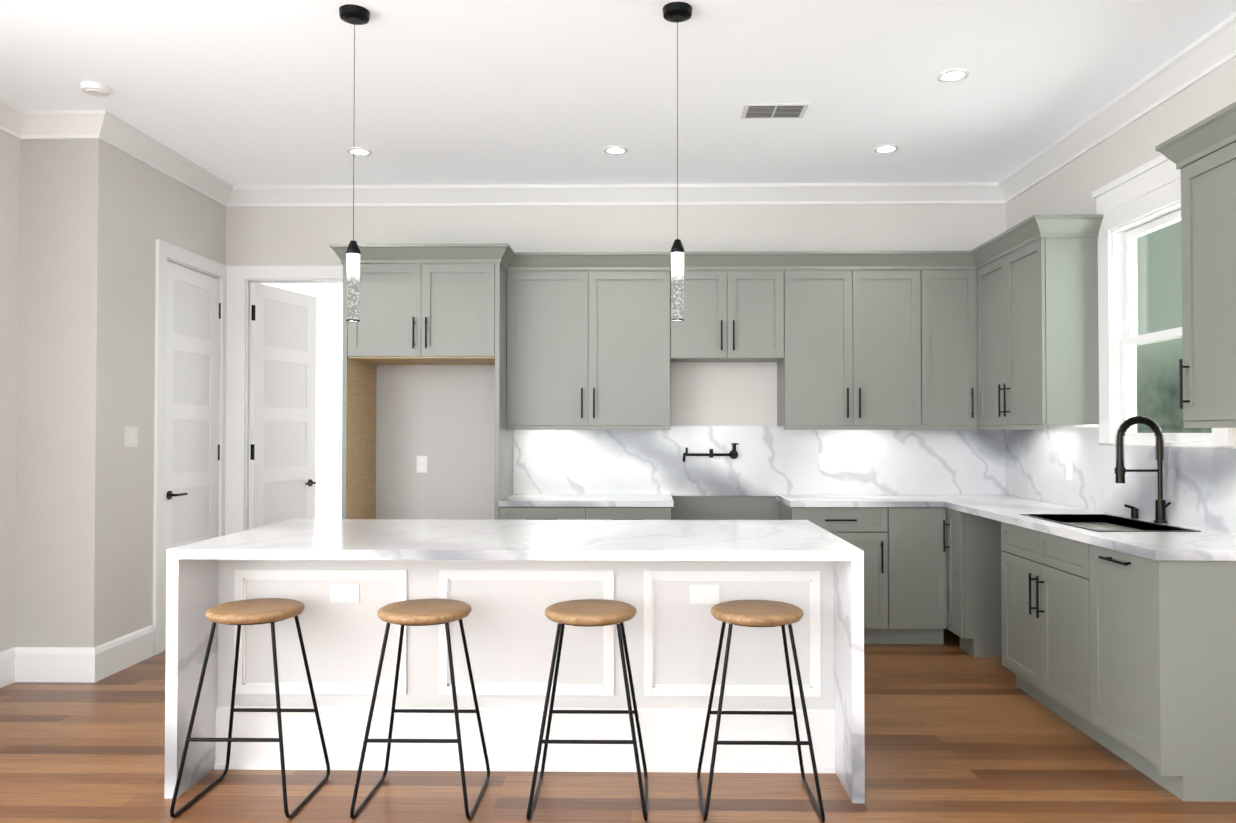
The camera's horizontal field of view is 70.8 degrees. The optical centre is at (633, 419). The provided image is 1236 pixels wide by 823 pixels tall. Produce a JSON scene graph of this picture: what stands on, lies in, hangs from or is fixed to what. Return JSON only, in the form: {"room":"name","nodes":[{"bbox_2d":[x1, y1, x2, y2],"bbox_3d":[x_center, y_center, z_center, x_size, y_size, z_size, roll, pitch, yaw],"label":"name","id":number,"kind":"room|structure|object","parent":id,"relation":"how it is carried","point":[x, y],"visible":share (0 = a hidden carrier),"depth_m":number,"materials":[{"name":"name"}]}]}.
{"room":"kitchen","nodes":[
{"label":"kitchen","id":0,"kind":"room"},
{"bbox_2d":[0,130,19,651],"bbox_3d":[-3.501,-0.185,0.438,0.120,3.090,8.880,0,-1,1],"label":"wall","id":1,"kind":"structure","parent":0,"point":[9,210],"depth_m":4.69,"materials":[{"name":"paint"}]},
{"bbox_2d":[0,647,15,687],"bbox_3d":[-3.433,1.267,0.354,0.018,0.185,8.760,0,-1,1],"label":"baseboard","id":2,"kind":"structure","parent":1,"relation":"attached to","point":[7,657],"depth_m":4.66,"materials":[{"name":"white"}]},
{"bbox_2d":[0,98,27,138],"bbox_3d":[-3.395,-1.668,0.399,0.094,0.125,8.760,0,-1,1],"label":"crown molding","id":3,"kind":"structure","parent":1,"relation":"attached to","point":[13,119],"depth_m":4.65,"materials":[{"name":"white wood"}]},
{"bbox_2d":[15,139,98,646],"bbox_3d":[-3.152,-0.117,4.812,0.434,3.090,0.121,0,-1,1],"label":"wall","id":4,"kind":"structure","parent":0,"point":[56,428],"depth_m":4.75,"materials":[{"name":"paint"}]},
{"bbox_2d":[16,647,91,682],"bbox_3d":[-3.146,1.334,4.721,0.390,0.185,0.018,0,-1,1],"label":"baseboard","id":5,"kind":"structure","parent":4,"relation":"attached to","point":[66,664],"depth_m":4.71,"materials":[{"name":"white"}]},
{"bbox_2d":[24,110,87,138],"bbox_3d":[-3.101,-1.601,4.727,0.300,0.125,0.094,0,-1,1],"label":"crown molding","id":6,"kind":"structure","parent":4,"relation":"attached to","point":[42,124],"depth_m":4.73,"materials":[{"name":"white wood"}]},
{"bbox_2d":[94,139,225,646],"bbox_3d":[-2.984,-0.107,5.469,0.120,3.090,1.440,0,-1,1],"label":"wall","id":7,"kind":"structure","parent":0,"point":[142,207],"depth_m":5.05,"materials":[{"name":"paint"}]},
{"bbox_2d":[88,625,153,682],"bbox_3d":[-2.922,1.338,4.990,0.018,0.185,0.563,0,-1,1],"label":"baseboard","id":8,"kind":"structure","parent":7,"relation":"attached to","point":[109,658],"depth_m":4.95,"materials":[{"name":"white wood"}]},
{"bbox_2d":[125,426,137,446],"bbox_3d":[-2.925,0.102,5.065,0.008,0.118,0.120,0,-1,1],"label":"light switch","id":9,"kind":"object","parent":7,"relation":"attached to","point":[131,436],"visible":1,"depth_m":5.06,"materials":[{"name":"white plastic"}]},
{"bbox_2d":[80,110,235,203],"bbox_3d":[-2.879,-1.591,5.383,0.094,0.125,1.414,0,-1,1],"label":"crown molding","id":10,"kind":"structure","parent":7,"relation":"attached to","point":[103,125],"depth_m":5.20,"materials":[{"name":"white wood"}]},
{"bbox_2d":[164,261,220,649],"bbox_3d":[-2.938,0.227,5.761,0.151,2.430,0.708,0,-1,1],"label":"door","id":11,"kind":"structure","parent":7,"relation":"in","point":[192,456],"depth_m":5.75,"materials":[{"name":"white wood"}]},
{"bbox_2d":[260,283,342,518],"bbox_3d":[-2.338,-0.071,7.829,3.095,3.090,0.100,0,-1,1],"label":"wall","id":12,"kind":"structure","parent":0,"point":[329,343],"depth_m":7.77,"materials":[{"name":"white paint"}]},
{"bbox_2d":[225,204,1005,625],"bbox_3d":[-0.144,-0.096,6.202,5.775,3.090,0.122,0,-1,1],"label":"wall","id":13,"kind":"structure","parent":0,"point":[441,418],"depth_m":6.16,"materials":[{"name":"paint"}]},
{"bbox_2d":[153,239,342,654],"bbox_3d":[-2.492,0.174,5.798,1.092,2.538,0.998,0,-1,1],"label":"door frame","id":14,"kind":"structure","parent":13,"relation":"attached to","point":[234,281],"depth_m":6.16,"materials":[{"name":"white wood"}]},
{"bbox_2d":[249,282,315,528],"bbox_3d":[-2.612,0.239,6.538,0.256,2.430,0.709,0,-1,1],"label":"back door","id":15,"kind":"structure","parent":13,"relation":"in","point":[282,435],"depth_m":6.50,"materials":[{"name":"white wood"}]},
{"bbox_2d":[417,456,426,472],"bbox_3d":[-1.497,0.318,6.154,0.075,0.118,0.008,0,-1,1],"label":"outlet","id":16,"kind":"object","parent":13,"relation":"attached to","point":[421,464],"visible":1,"depth_m":6.15,"materials":[{"name":"white plastic"}]},
{"bbox_2d":[345,243,504,365],"bbox_3d":[-1.357,-0.752,5.872,0.950,0.712,0.598,0,-1,1],"label":"upper cabinet","id":17,"kind":"object","parent":13,"relation":"attached to","point":[452,312],"depth_m":5.58,"materials":[{"name":"green wood"}]},
{"bbox_2d":[505,250,680,429],"bbox_3d":[-0.270,-0.530,5.986,1.161,1.152,0.328,0,-1,1],"label":"upper cabinet","id":18,"kind":"object","parent":13,"relation":"attached to","point":[591,343],"depth_m":5.83,"materials":[{"name":"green wood"}]},
{"bbox_2d":[221,182,995,206],"bbox_3d":[-0.206,-1.580,6.120,5.415,0.125,0.094,0,-1,1],"label":"crown molding","id":19,"kind":"structure","parent":13,"relation":"attached to","point":[949,192],"depth_m":6.11,"materials":[{"name":"white wood"}]},
{"bbox_2d":[681,251,784,361],"bbox_3d":[0.630,-0.756,5.974,0.760,0.702,0.328,0,-1,1],"label":"upper cabinet","id":20,"kind":"object","parent":13,"relation":"attached to","point":[735,312],"depth_m":5.81,"materials":[{"name":"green wood"}]},
{"bbox_2d":[513,426,1004,497],"bbox_3d":[0.877,0.293,6.108,3.447,0.490,0.019,0,-1,1],"label":"backsplash","id":21,"kind":"structure","parent":13,"relation":"attached to","point":[768,462],"depth_m":6.10,"materials":[{"name":"white stone"}]},
{"bbox_2d":[683,443,738,461],"bbox_3d":[0.538,0.232,6.062,0.392,0.131,0.084,0,-1,1],"label":"pot filler","id":22,"kind":"object","parent":21,"relation":"attached to","point":[732,453],"visible":1,"depth_m":6.03,"materials":[{"name":"black metal"}]},
{"bbox_2d":[820,453,830,469],"bbox_3d":[1.342,0.297,6.086,0.075,0.118,0.008,0,-1,1],"label":"outlet","id":23,"kind":"object","parent":21,"relation":"attached to","point":[825,461],"visible":1,"depth_m":6.08,"materials":[{"name":"white plastic"}]},
{"bbox_2d":[765,251,924,429],"bbox_3d":[1.465,-0.531,5.957,1.032,1.152,0.328,0,-1,1],"label":"upper cabinet","id":24,"kind":"object","parent":13,"relation":"attached to","point":[845,366],"depth_m":5.80,"materials":[{"name":"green wood"}]},
{"bbox_2d":[909,251,972,429],"bbox_3d":[2.079,-0.531,5.917,0.441,1.152,0.389,0,-1,1],"label":"upper cabinet","id":25,"kind":"object","parent":13,"relation":"attached to","point":[941,408],"depth_m":5.79,"materials":[{"name":"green wood"}]},
{"bbox_2d":[973,426,1012,429],"bbox_3d":[2.422,-0.532,5.911,0.389,1.152,0.389,0,-1,1],"label":"upper cabinet","id":26,"kind":"object","parent":13,"relation":"attached to","point":[974,427],"depth_m":5.53,"materials":[{"name":"green wood"}]},
{"bbox_2d":[0,626,1235,822],"bbox_3d":[-0.425,1.439,2.273,6.210,0.100,12.700,0,-1,1],"label":"floor","id":27,"kind":"structure","parent":0,"point":[954,732],"depth_m":3.39,"materials":[{"name":"brown wood"}]},
{"bbox_2d":[170,598,329,818],"bbox_3d":[-1.405,1.049,3.230,0.424,0.708,0.411,0,-1,1],"label":"stool","id":28,"kind":"object","parent":27,"relation":"on","point":[239,613],"visible":1,"depth_m":3.14,"materials":[{"name":"brown wood"}]},
{"bbox_2d":[350,599,489,819],"bbox_3d":[-0.774,1.049,3.220,0.424,0.708,0.411,0,-1,1],"label":"stool","id":29,"kind":"object","parent":27,"relation":"on","point":[421,612],"visible":1,"depth_m":3.12,"materials":[{"name":"brown wood"}]},
{"bbox_2d":[164,519,864,802],"bbox_3d":[-0.436,0.952,3.761,2.580,0.920,1.120,0,-1,1],"label":"kitchen island","id":30,"kind":"object","parent":27,"relation":"on","point":[509,582],"visible":0.96,"depth_m":3.49,"materials":[{"name":"stone"}]},
{"bbox_2d":[330,584,358,602],"bbox_3d":[-1.167,0.703,3.512,0.118,0.075,0.008,0,-1,1],"label":"outlet","id":31,"kind":"object","parent":30,"relation":"attached to","point":[346,593],"visible":1,"depth_m":3.51,"materials":[{"name":"white plastic"}]},
{"bbox_2d":[690,585,718,603],"bbox_3d":[0.285,0.702,3.489,0.118,0.075,0.008,0,-1,1],"label":"outlet","id":32,"kind":"object","parent":30,"relation":"attached to","point":[704,594],"visible":0.95,"depth_m":3.49,"materials":[{"name":"white plastic"}]},
{"bbox_2d":[497,506,596,519],"bbox_3d":[-0.547,1.003,5.832,0.611,0.880,0.598,0,-1,1],"label":"base cabinet","id":33,"kind":"object","parent":27,"relation":"on","point":[503,512],"depth_m":5.54,"materials":[{"name":"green wood"}]},
{"bbox_2d":[497,494,672,505],"bbox_3d":[-0.296,0.542,5.822,1.111,0.037,0.623,0,-1,1],"label":"countertop","id":34,"kind":"structure","parent":33,"relation":"on","point":[514,499],"depth_m":5.55,"materials":[{"name":"white stone"}]},
{"bbox_2d":[526,599,647,820],"bbox_3d":[-0.158,1.049,3.210,0.424,0.708,0.411,0,-1,1],"label":"stool","id":35,"kind":"object","parent":27,"relation":"on","point":[591,612],"visible":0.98,"depth_m":3.12,"materials":[{"name":"brown wood"}]},
{"bbox_2d":[597,506,672,519],"bbox_3d":[-0.058,1.003,5.824,0.611,0.880,0.598,0,-1,1],"label":"base cabinet","id":36,"kind":"object","parent":27,"relation":"on","point":[603,512],"depth_m":5.53,"materials":[{"name":"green wood"}]},
{"bbox_2d":[697,600,824,821],"bbox_3d":[0.455,1.049,3.200,0.424,0.708,0.411,0,-1,1],"label":"stool","id":37,"kind":"object","parent":27,"relation":"on","point":[758,613],"visible":1,"depth_m":3.10,"materials":[{"name":"brown wood"}]},
{"bbox_2d":[776,498,876,643],"bbox_3d":[1.343,1.003,5.801,0.671,0.880,0.598,0,-1,1],"label":"base cabinet","id":38,"kind":"object","parent":27,"relation":"on","point":[856,525],"depth_m":5.51,"materials":[{"name":"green wood"}]},
{"bbox_2d":[877,506,940,643],"bbox_3d":[1.776,1.002,5.763,0.441,0.880,0.659,0,-1,1],"label":"base cabinet","id":39,"kind":"object","parent":27,"relation":"on","point":[908,560],"depth_m":5.50,"materials":[{"name":"green wood"}]},
{"bbox_2d":[777,494,944,505],"bbox_3d":[1.479,0.541,5.793,0.967,0.037,0.623,0,-1,1],"label":"countertop","id":40,"kind":"structure","parent":39,"relation":"on","point":[785,499],"depth_m":5.63,"materials":[{"name":"white stone"}]},
{"bbox_2d":[937,506,996,656],"bbox_3d":[2.264,0.996,5.372,0.689,0.880,0.250,0,-1,1],"label":"base cabinet","id":41,"kind":"object","parent":27,"relation":"on","point":[968,552],"depth_m":5.25,"materials":[{"name":"green wood"}]},
{"bbox_2d":[997,522,1076,727],"bbox_3d":[2.275,0.978,4.151,0.628,0.880,0.991,0,-1,1],"label":"base cabinet","id":42,"kind":"object","parent":27,"relation":"on","point":[1037,573],"depth_m":4.20,"materials":[{"name":"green wood"}]},
{"bbox_2d":[1077,542,1235,800],"bbox_3d":[2.261,0.967,3.487,0.633,0.880,0.581,0,-1,1],"label":"base cabinet","id":43,"kind":"object","parent":27,"relation":"on","point":[1156,641],"depth_m":3.21,"materials":[{"name":"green wood"}]},
{"bbox_2d":[921,494,1235,561],"bbox_3d":[2.270,0.524,4.642,0.653,0.037,2.900,0,-1,1],"label":"countertop","id":44,"kind":"structure","parent":43,"relation":"on","point":[1195,545],"depth_m":3.77,"materials":[{"name":"white stone"}]},
{"bbox_2d":[1029,514,1192,529],"bbox_3d":[2.261,0.626,4.192,0.448,0.263,0.788,0,-1,1],"label":"sink","id":45,"kind":"object","parent":44,"relation":"in","point":[1086,521],"depth_m":4.43,"materials":[{"name":"black metal"}]},
{"bbox_2d":[1114,416,1170,522],"bbox_3d":[2.438,0.242,4.255,0.243,0.513,0.315,0,-1,1],"label":"faucet","id":46,"kind":"object","parent":44,"relation":"on","point":[1121,470],"visible":1,"depth_m":4.17,"materials":[{"name":"black metal"}]},
{"bbox_2d":[0,0,1235,185],"bbox_3d":[-0.425,-1.751,2.322,6.210,0.100,12.700,0,-1,1],"label":"ceiling","id":47,"kind":"structure","parent":0,"point":[447,92],"depth_m":4.30,"materials":[{"name":"white paint"}]},
{"bbox_2d":[80,81,110,96],"bbox_3d":[-2.697,-1.651,4.358,0.136,0.035,0.136,0,-1,1],"label":"smoke detector","id":48,"kind":"object","parent":47,"relation":"attached to","point":[92,88],"visible":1,"depth_m":4.32,"materials":[{"name":"white plastic"}]},
{"bbox_2d":[339,4,369,322],"bbox_3d":[-1.150,-1.040,3.573,0.124,1.281,0.124,0,-1,1],"label":"pendant light","id":49,"kind":"object","parent":47,"relation":"hanging from","point":[353,14],"visible":1,"depth_m":3.55,"materials":[{"name":"black metal"}]},
{"bbox_2d":[347,147,371,155],"bbox_3d":[-1.691,-1.650,5.362,0.150,0.007,0.150,0,-1,1],"label":"recessed light","id":50,"kind":"object","parent":47,"relation":"in","point":[358,151],"visible":0.98,"depth_m":5.36,"materials":[{"name":"white plastic"}]},
{"bbox_2d":[603,146,627,154],"bbox_3d":[-0.111,-1.650,5.336,0.150,0.007,0.150,0,-1,1],"label":"recessed light","id":51,"kind":"object","parent":47,"relation":"in","point":[615,150],"visible":1,"depth_m":5.33,"materials":[{"name":"white plastic"}]},
{"bbox_2d":[662,2,691,321],"bbox_3d":[0.180,-1.040,3.551,0.124,1.281,0.124,0,-1,1],"label":"pendant light","id":52,"kind":"object","parent":47,"relation":"hanging from","point":[676,12],"visible":1,"depth_m":3.52,"materials":[{"name":"glass"}]},
{"bbox_2d":[741,103,808,118],"bbox_3d":[0.758,-1.659,4.682,0.340,0.008,0.200,0,-1,1],"label":"ceiling vent","id":53,"kind":"object","parent":47,"relation":"in","point":[774,110],"visible":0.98,"depth_m":4.66,"materials":[{"name":"white metal"}]},
{"bbox_2d":[873,144,898,152],"bbox_3d":[1.544,-1.651,5.309,0.150,0.007,0.150,0,-1,1],"label":"recessed light","id":54,"kind":"object","parent":47,"relation":"in","point":[888,148],"visible":1,"depth_m":5.30,"materials":[{"name":"white plastic"}]},
{"bbox_2d":[937,69,968,81],"bbox_3d":[1.551,-1.667,4.219,0.150,0.007,0.150,0,-1,1],"label":"recessed light","id":55,"kind":"object","parent":47,"relation":"in","point":[952,75],"visible":1,"depth_m":4.22,"materials":[{"name":"white plastic"}]},
{"bbox_2d":[1006,57,1235,448],"bbox_3d":[2.599,-0.176,0.998,0.120,3.090,10.200,0,-1,1],"label":"wall","id":56,"kind":"structure","parent":0,"point":[1071,187],"depth_m":4.60,"materials":[{"name":"paint"}]},
{"bbox_2d":[969,214,1103,425],"bbox_3d":[2.413,-0.541,5.308,0.389,1.152,0.960,0,-1,1],"label":"upper cabinet","id":57,"kind":"object","parent":56,"relation":"attached to","point":[1034,339],"depth_m":4.90,"materials":[{"name":"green wood"}]},
{"bbox_2d":[996,12,1235,203],"bbox_3d":[2.492,-1.658,1.023,0.094,0.125,10.200,0,-1,1],"label":"crown molding","id":58,"kind":"structure","parent":56,"relation":"attached to","point":[1209,52],"depth_m":4.44,"materials":[{"name":"white wood"}]},
{"bbox_2d":[1005,426,1235,533],"bbox_3d":[2.586,0.265,4.640,0.019,0.480,2.899,0,-1,1],"label":"backsplash","id":59,"kind":"structure","parent":56,"relation":"attached to","point":[1199,484],"depth_m":4.64,"materials":[{"name":"white stone"}]},
{"bbox_2d":[1066,460,1072,480],"bbox_3d":[2.580,0.303,5.142,0.008,0.118,0.075,0,-1,1],"label":"outlet","id":60,"kind":"object","parent":59,"relation":"attached to","point":[1069,469],"visible":1,"depth_m":5.13,"materials":[{"name":"white plastic"}]},
{"bbox_2d":[1092,154,1232,446],"bbox_3d":[2.632,-0.573,4.289,0.160,1.405,1.100,0,-1,1],"label":"window frame","id":61,"kind":"structure","parent":56,"relation":"attached to","point":[1147,192],"depth_m":4.70,"materials":[{"name":"white wood"}]},
{"bbox_2d":[1120,209,1211,441],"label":"window","id":62,"kind":"structure","parent":56,"relation":"in","point":[1131,339],"depth_m":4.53,"materials":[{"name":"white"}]},
{"bbox_2d":[1173,106,1235,425],"bbox_3d":[2.410,-0.572,3.307,0.328,1.152,0.521,0,-1,1],"label":"upper cabinet","id":63,"kind":"object","parent":56,"relation":"attached to","point":[1205,155],"depth_m":3.40,"materials":[{"name":"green wood"}]}
]}

